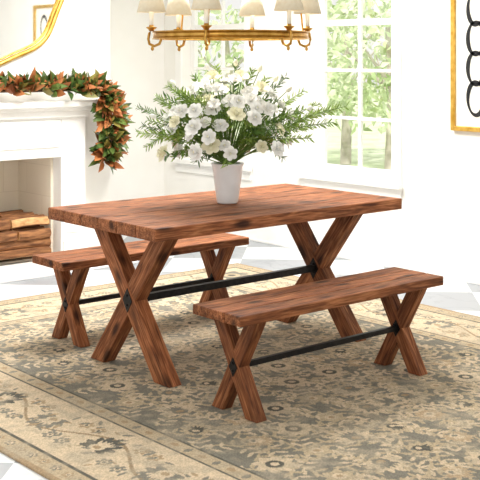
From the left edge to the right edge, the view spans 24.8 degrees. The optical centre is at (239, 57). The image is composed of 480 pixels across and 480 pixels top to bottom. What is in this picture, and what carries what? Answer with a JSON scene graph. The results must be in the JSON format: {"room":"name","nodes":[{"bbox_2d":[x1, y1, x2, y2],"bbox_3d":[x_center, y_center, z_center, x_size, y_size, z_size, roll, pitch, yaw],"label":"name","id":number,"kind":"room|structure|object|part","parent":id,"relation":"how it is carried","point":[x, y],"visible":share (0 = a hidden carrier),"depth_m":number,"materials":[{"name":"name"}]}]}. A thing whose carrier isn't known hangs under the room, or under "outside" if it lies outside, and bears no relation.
{"room":"dining room","nodes":[
{"label":"dining room","id":0,"kind":"room"},
{"bbox_2d":[0,31,52,100],"bbox_3d":[-2.114,-0.333,8.148,1.140,2.135,0.850,0,0,-40],"label":"wall","id":1,"kind":"structure","parent":0,"point":[41,58],"depth_m":8.08,"materials":[{"name":"white paint"}]},
{"bbox_2d":[0,0,63,65],"bbox_3d":[-1.825,-0.580,7.809,1.373,1.322,0.036,0,0,-40],"label":"wall mirror","id":2,"kind":"object","parent":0,"point":[25,25],"depth_m":8.02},
{"bbox_2d":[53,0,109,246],"bbox_3d":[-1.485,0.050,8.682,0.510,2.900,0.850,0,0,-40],"label":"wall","id":3,"kind":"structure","parent":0,"point":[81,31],"depth_m":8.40,"materials":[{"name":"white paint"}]},
{"bbox_2d":[110,0,163,200],"bbox_3d":[-3.310,0.050,7.786,7.050,2.900,0.150,0,0,-40],"label":"wall","id":4,"kind":"structure","parent":0,"point":[138,70],"depth_m":9.72,"materials":[{"name":"paint"}]},
{"bbox_2d":[0,235,479,479],"bbox_3d":[-0.394,1.550,4.359,7.050,0.100,9.150,0,0,-40],"label":"floor","id":5,"kind":"structure","parent":0,"point":[458,296],"depth_m":7.39,"materials":[{"name":"tile"}]},
{"bbox_2d":[0,99,137,283],"bbox_3d":[-1.805,0.907,7.793,1.850,1.185,1.110,0,0,-40],"label":"fireplace","id":6,"kind":"object","parent":5,"relation":"on","point":[42,142],"visible":0.79,"depth_m":8.13,"materials":[{"name":"paint"}]},
{"bbox_2d":[0,209,51,260],"bbox_3d":[-1.950,1.326,7.959,1.062,0.317,0.535,0,0,-40],"label":"firewood stack","id":7,"kind":"object","parent":6,"relation":"in","point":[21,233],"visible":0.98,"depth_m":7.99,"materials":[{"name":"brown wood"}]},
{"bbox_2d":[0,99,97,108],"bbox_3d":[-1.764,0.338,7.736,1.740,0.045,0.230,0,0,-40],"label":"mantel shelf","id":8,"kind":"object","parent":6,"relation":"attached to","point":[75,103],"depth_m":7.93,"materials":[{"name":"paint"}]},
{"bbox_2d":[0,67,134,172],"bbox_3d":[-1.593,0.464,7.688,2.049,0.832,0.258,0,0,-39],"label":"garland","id":9,"kind":"object","parent":6,"relation":"attached to","point":[110,110],"visible":1,"depth_m":8.13,"materials":[{"name":"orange leaves"}]},
{"bbox_2d":[0,263,479,479],"bbox_3d":[0.167,1.496,5.302,3.135,0.008,4.260,0,0,-40],"label":"area rug","id":10,"kind":"object","parent":5,"relation":"on","point":[332,413],"visible":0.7,"depth_m":4.71,"materials":[{"name":"fabric"}]},
{"bbox_2d":[32,233,248,347],"bbox_3d":[-0.523,1.266,6.054,1.249,0.450,0.317,0,0,-40],"label":"bench","id":11,"kind":"object","parent":10,"relation":"on","point":[70,286],"visible":0.76,"depth_m":5.81,"materials":[{"name":"brown wood"}]},
{"bbox_3d":[-0.892,1.287,5.740,0.056,0.496,0.064,0,29,-40],"label":"leg","id":12,"kind":"part","parent":11,"relation":"part of","materials":[{"name":"brown wood"}]},
{"bbox_3d":[-0.892,1.287,5.740,0.060,0.496,0.064,0,-29,-40],"label":"leg","id":13,"kind":"part","parent":11,"relation":"part of","materials":[{"name":"brown wood"}]},
{"bbox_3d":[-0.142,1.287,6.378,0.060,0.496,0.064,0,-29,-40],"label":"leg","id":14,"kind":"part","parent":11,"relation":"part of","materials":[{"name":"brown wood"}]},
{"bbox_3d":[-0.142,1.287,6.378,0.056,0.496,0.064,0,29,-40],"label":"leg","id":15,"kind":"part","parent":11,"relation":"part of","materials":[{"name":"brown wood"}]},
{"bbox_2d":[48,183,401,387],"bbox_3d":[-0.049,1.115,5.585,1.607,0.750,0.907,0,0,-40],"label":"dining table","id":16,"kind":"object","parent":10,"relation":"on","point":[161,221],"visible":0.98,"depth_m":5.30,"materials":[{"name":"brown wood"}]},
{"bbox_3d":[-0.505,1.144,5.197,0.071,0.947,0.092,0,38,-40],"label":"leg","id":17,"kind":"part","parent":16,"relation":"part of","materials":[{"name":"brown wood"}]},
{"bbox_3d":[-0.505,1.144,5.197,0.075,0.947,0.092,0,-38,-40],"label":"leg","id":18,"kind":"part","parent":16,"relation":"part of","materials":[{"name":"brown wood"}]},
{"bbox_2d":[211,162,243,203],"bbox_3d":[-0.064,0.637,5.565,0.168,0.205,0.168,0,0,-40],"label":"flower vase","id":19,"kind":"object","parent":16,"relation":"on","point":[227,180],"visible":0.95,"depth_m":5.51,"materials":[{"name":"white ceramic"}]},
{"bbox_2d":[135,57,349,168],"bbox_3d":[-0.019,0.275,5.572,1.005,0.572,0.732,0,0,-24],"label":"flower bouquet","id":20,"kind":"object","parent":19,"relation":"in","point":[255,132],"visible":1,"depth_m":5.46,"materials":[{"name":"white plant"}]},
{"bbox_3d":[0.430,1.144,5.992,0.071,0.947,0.092,0,38,-40],"label":"leg","id":21,"kind":"part","parent":16,"relation":"part of","materials":[{"name":"brown wood"}]},
{"bbox_3d":[0.430,1.144,5.992,0.075,0.947,0.092,0,-38,-40],"label":"leg","id":22,"kind":"part","parent":16,"relation":"part of","materials":[{"name":"brown wood"}]},
{"bbox_2d":[193,267,442,422],"bbox_3d":[0.385,1.266,4.912,1.275,0.450,0.314,0,0,-40],"label":"bench","id":23,"kind":"object","parent":10,"relation":"on","point":[251,312],"visible":1,"depth_m":4.76,"materials":[{"name":"brown wood"}]},
{"bbox_3d":[-0.006,1.287,4.579,0.056,0.496,0.064,0,29,-40],"label":"leg","id":24,"kind":"part","parent":23,"relation":"part of","materials":[{"name":"brown wood"}]},
{"bbox_3d":[-0.006,1.287,4.579,0.060,0.496,0.064,0,-29,-40],"label":"leg","id":25,"kind":"part","parent":23,"relation":"part of","materials":[{"name":"brown wood"}]},
{"bbox_3d":[0.769,1.287,5.238,0.056,0.496,0.064,0,29,-40],"label":"leg","id":26,"kind":"part","parent":23,"relation":"part of","materials":[{"name":"brown wood"}]},
{"bbox_3d":[0.769,1.287,5.238,0.060,0.496,0.064,0,-29,-40],"label":"leg","id":27,"kind":"part","parent":23,"relation":"part of","materials":[{"name":"brown wood"}]},
{"bbox_2d":[164,0,479,257],"bbox_3d":[2.283,0.050,6.538,0.150,2.900,9.000,0,0,-40],"label":"wall","id":28,"kind":"structure","parent":0,"point":[440,211],"depth_m":7.67,"materials":[{"name":"paint"}]},
{"bbox_2d":[170,158,251,180],"bbox_3d":[-0.196,0.951,9.405,0.210,0.118,1.070,0,0,-40],"label":"sill","id":29,"kind":"structure","parent":28,"relation":"attached to","point":[184,165],"depth_m":9.48,"materials":[{"name":"paint"}]},
{"bbox_2d":[175,16,251,166],"bbox_3d":[-0.242,-0.122,9.366,0.030,2.085,1.050,0,0,-40],"label":"window frame","id":30,"kind":"structure","parent":28,"relation":"attached to","point":[247,52],"depth_m":9.03,"materials":[{"name":"paint"}]},
{"bbox_2d":[191,0,243,162],"bbox_3d":[-0.147,-0.075,9.447,0.040,1.950,0.860,0,0,-40],"label":"window","id":31,"kind":"structure","parent":28,"relation":"in","point":[194,17],"depth_m":9.53,"materials":[{"name":"paint"}]},
{"bbox_2d":[296,172,401,198],"bbox_3d":[0.857,0.951,8.167,0.210,0.118,1.060,0,0,-40],"label":"sill","id":32,"kind":"structure","parent":28,"relation":"attached to","point":[380,187],"depth_m":8.09,"materials":[{"name":"paint"}]},
{"bbox_2d":[301,0,401,183],"bbox_3d":[0.811,-0.122,8.128,0.030,2.085,1.040,0,0,-40],"label":"window frame","id":33,"kind":"structure","parent":28,"relation":"attached to","point":[396,5],"depth_m":7.78,"materials":[{"name":"paint"}]},
{"bbox_2d":[228,225,479,284],"bbox_3d":[2.224,1.413,6.468,0.030,0.175,8.970,0,0,-40],"label":"baseboard","id":34,"kind":"structure","parent":28,"relation":"attached to","point":[463,268],"depth_m":7.80,"materials":[{"name":"paint"}]},
{"bbox_2d":[319,0,390,179],"bbox_3d":[0.906,-0.075,8.209,0.040,1.950,0.850,0,0,-40],"label":"window","id":35,"kind":"structure","parent":28,"relation":"in","point":[324,167],"depth_m":8.28,"materials":[{"name":"paint"}]},
{"bbox_2d":[450,0,479,131],"bbox_3d":[1.674,-0.035,7.110,0.035,1.050,0.740,0,0,-40],"label":"framed artwork","id":36,"kind":"object","parent":28,"relation":"attached to","point":[464,14],"visible":1,"depth_m":7.31,"materials":[{"name":"gold metal"}]},
{"bbox_3d":[-0.394,-1.450,4.359,7.050,0.100,9.150,0,0,-40],"label":"ceiling","id":37,"kind":"structure","parent":0,"visible":0},
{"bbox_2d":[137,0,321,50],"bbox_3d":[-0.047,-0.718,5.580,0.881,1.365,0.965,0,0,-40],"label":"chandelier","id":38,"kind":"object","parent":37,"relation":"hanging from","point":[178,8],"visible":1,"depth_m":5.42,"materials":[{"name":"gold metal"}]},
{"label":"outside","id":39,"kind":"structure","parent":0,"visible":0},
{"bbox_2d":[198,92,386,168],"bbox_3d":[6.215,1.725,28.265,33.900,0.050,45.000,0,0,-40],"label":"lawn","id":40,"kind":"structure","parent":39,"point":[374,142],"depth_m":21.44,"materials":[{"name":"green plant"}]},
{"bbox_2d":[198,4,243,140],"bbox_3d":[-0.153,0.426,16.401,2.563,2.546,2.571,0,0,-40],"label":"tree","id":41,"kind":"object","parent":40,"relation":"on","point":[229,60],"visible":0.1,"depth_m":15.90,"materials":[{"name":"green plant"}]},
{"bbox_2d":[327,0,390,169],"bbox_3d":[2.050,0.314,14.892,2.774,2.769,2.749,0,0,-40],"label":"tree","id":42,"kind":"object","parent":40,"relation":"on","point":[333,78],"visible":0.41,"depth_m":14.58,"materials":[{"name":"green plant"}]},
{"bbox_2d":[327,0,390,163],"bbox_3d":[1.657,0.084,17.462,3.195,3.228,3.151,0,0,-40],"label":"tree","id":43,"kind":"object","parent":40,"relation":"on","point":[346,139],"visible":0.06,"depth_m":17.39,"materials":[{"name":"green plant"}]}
]}

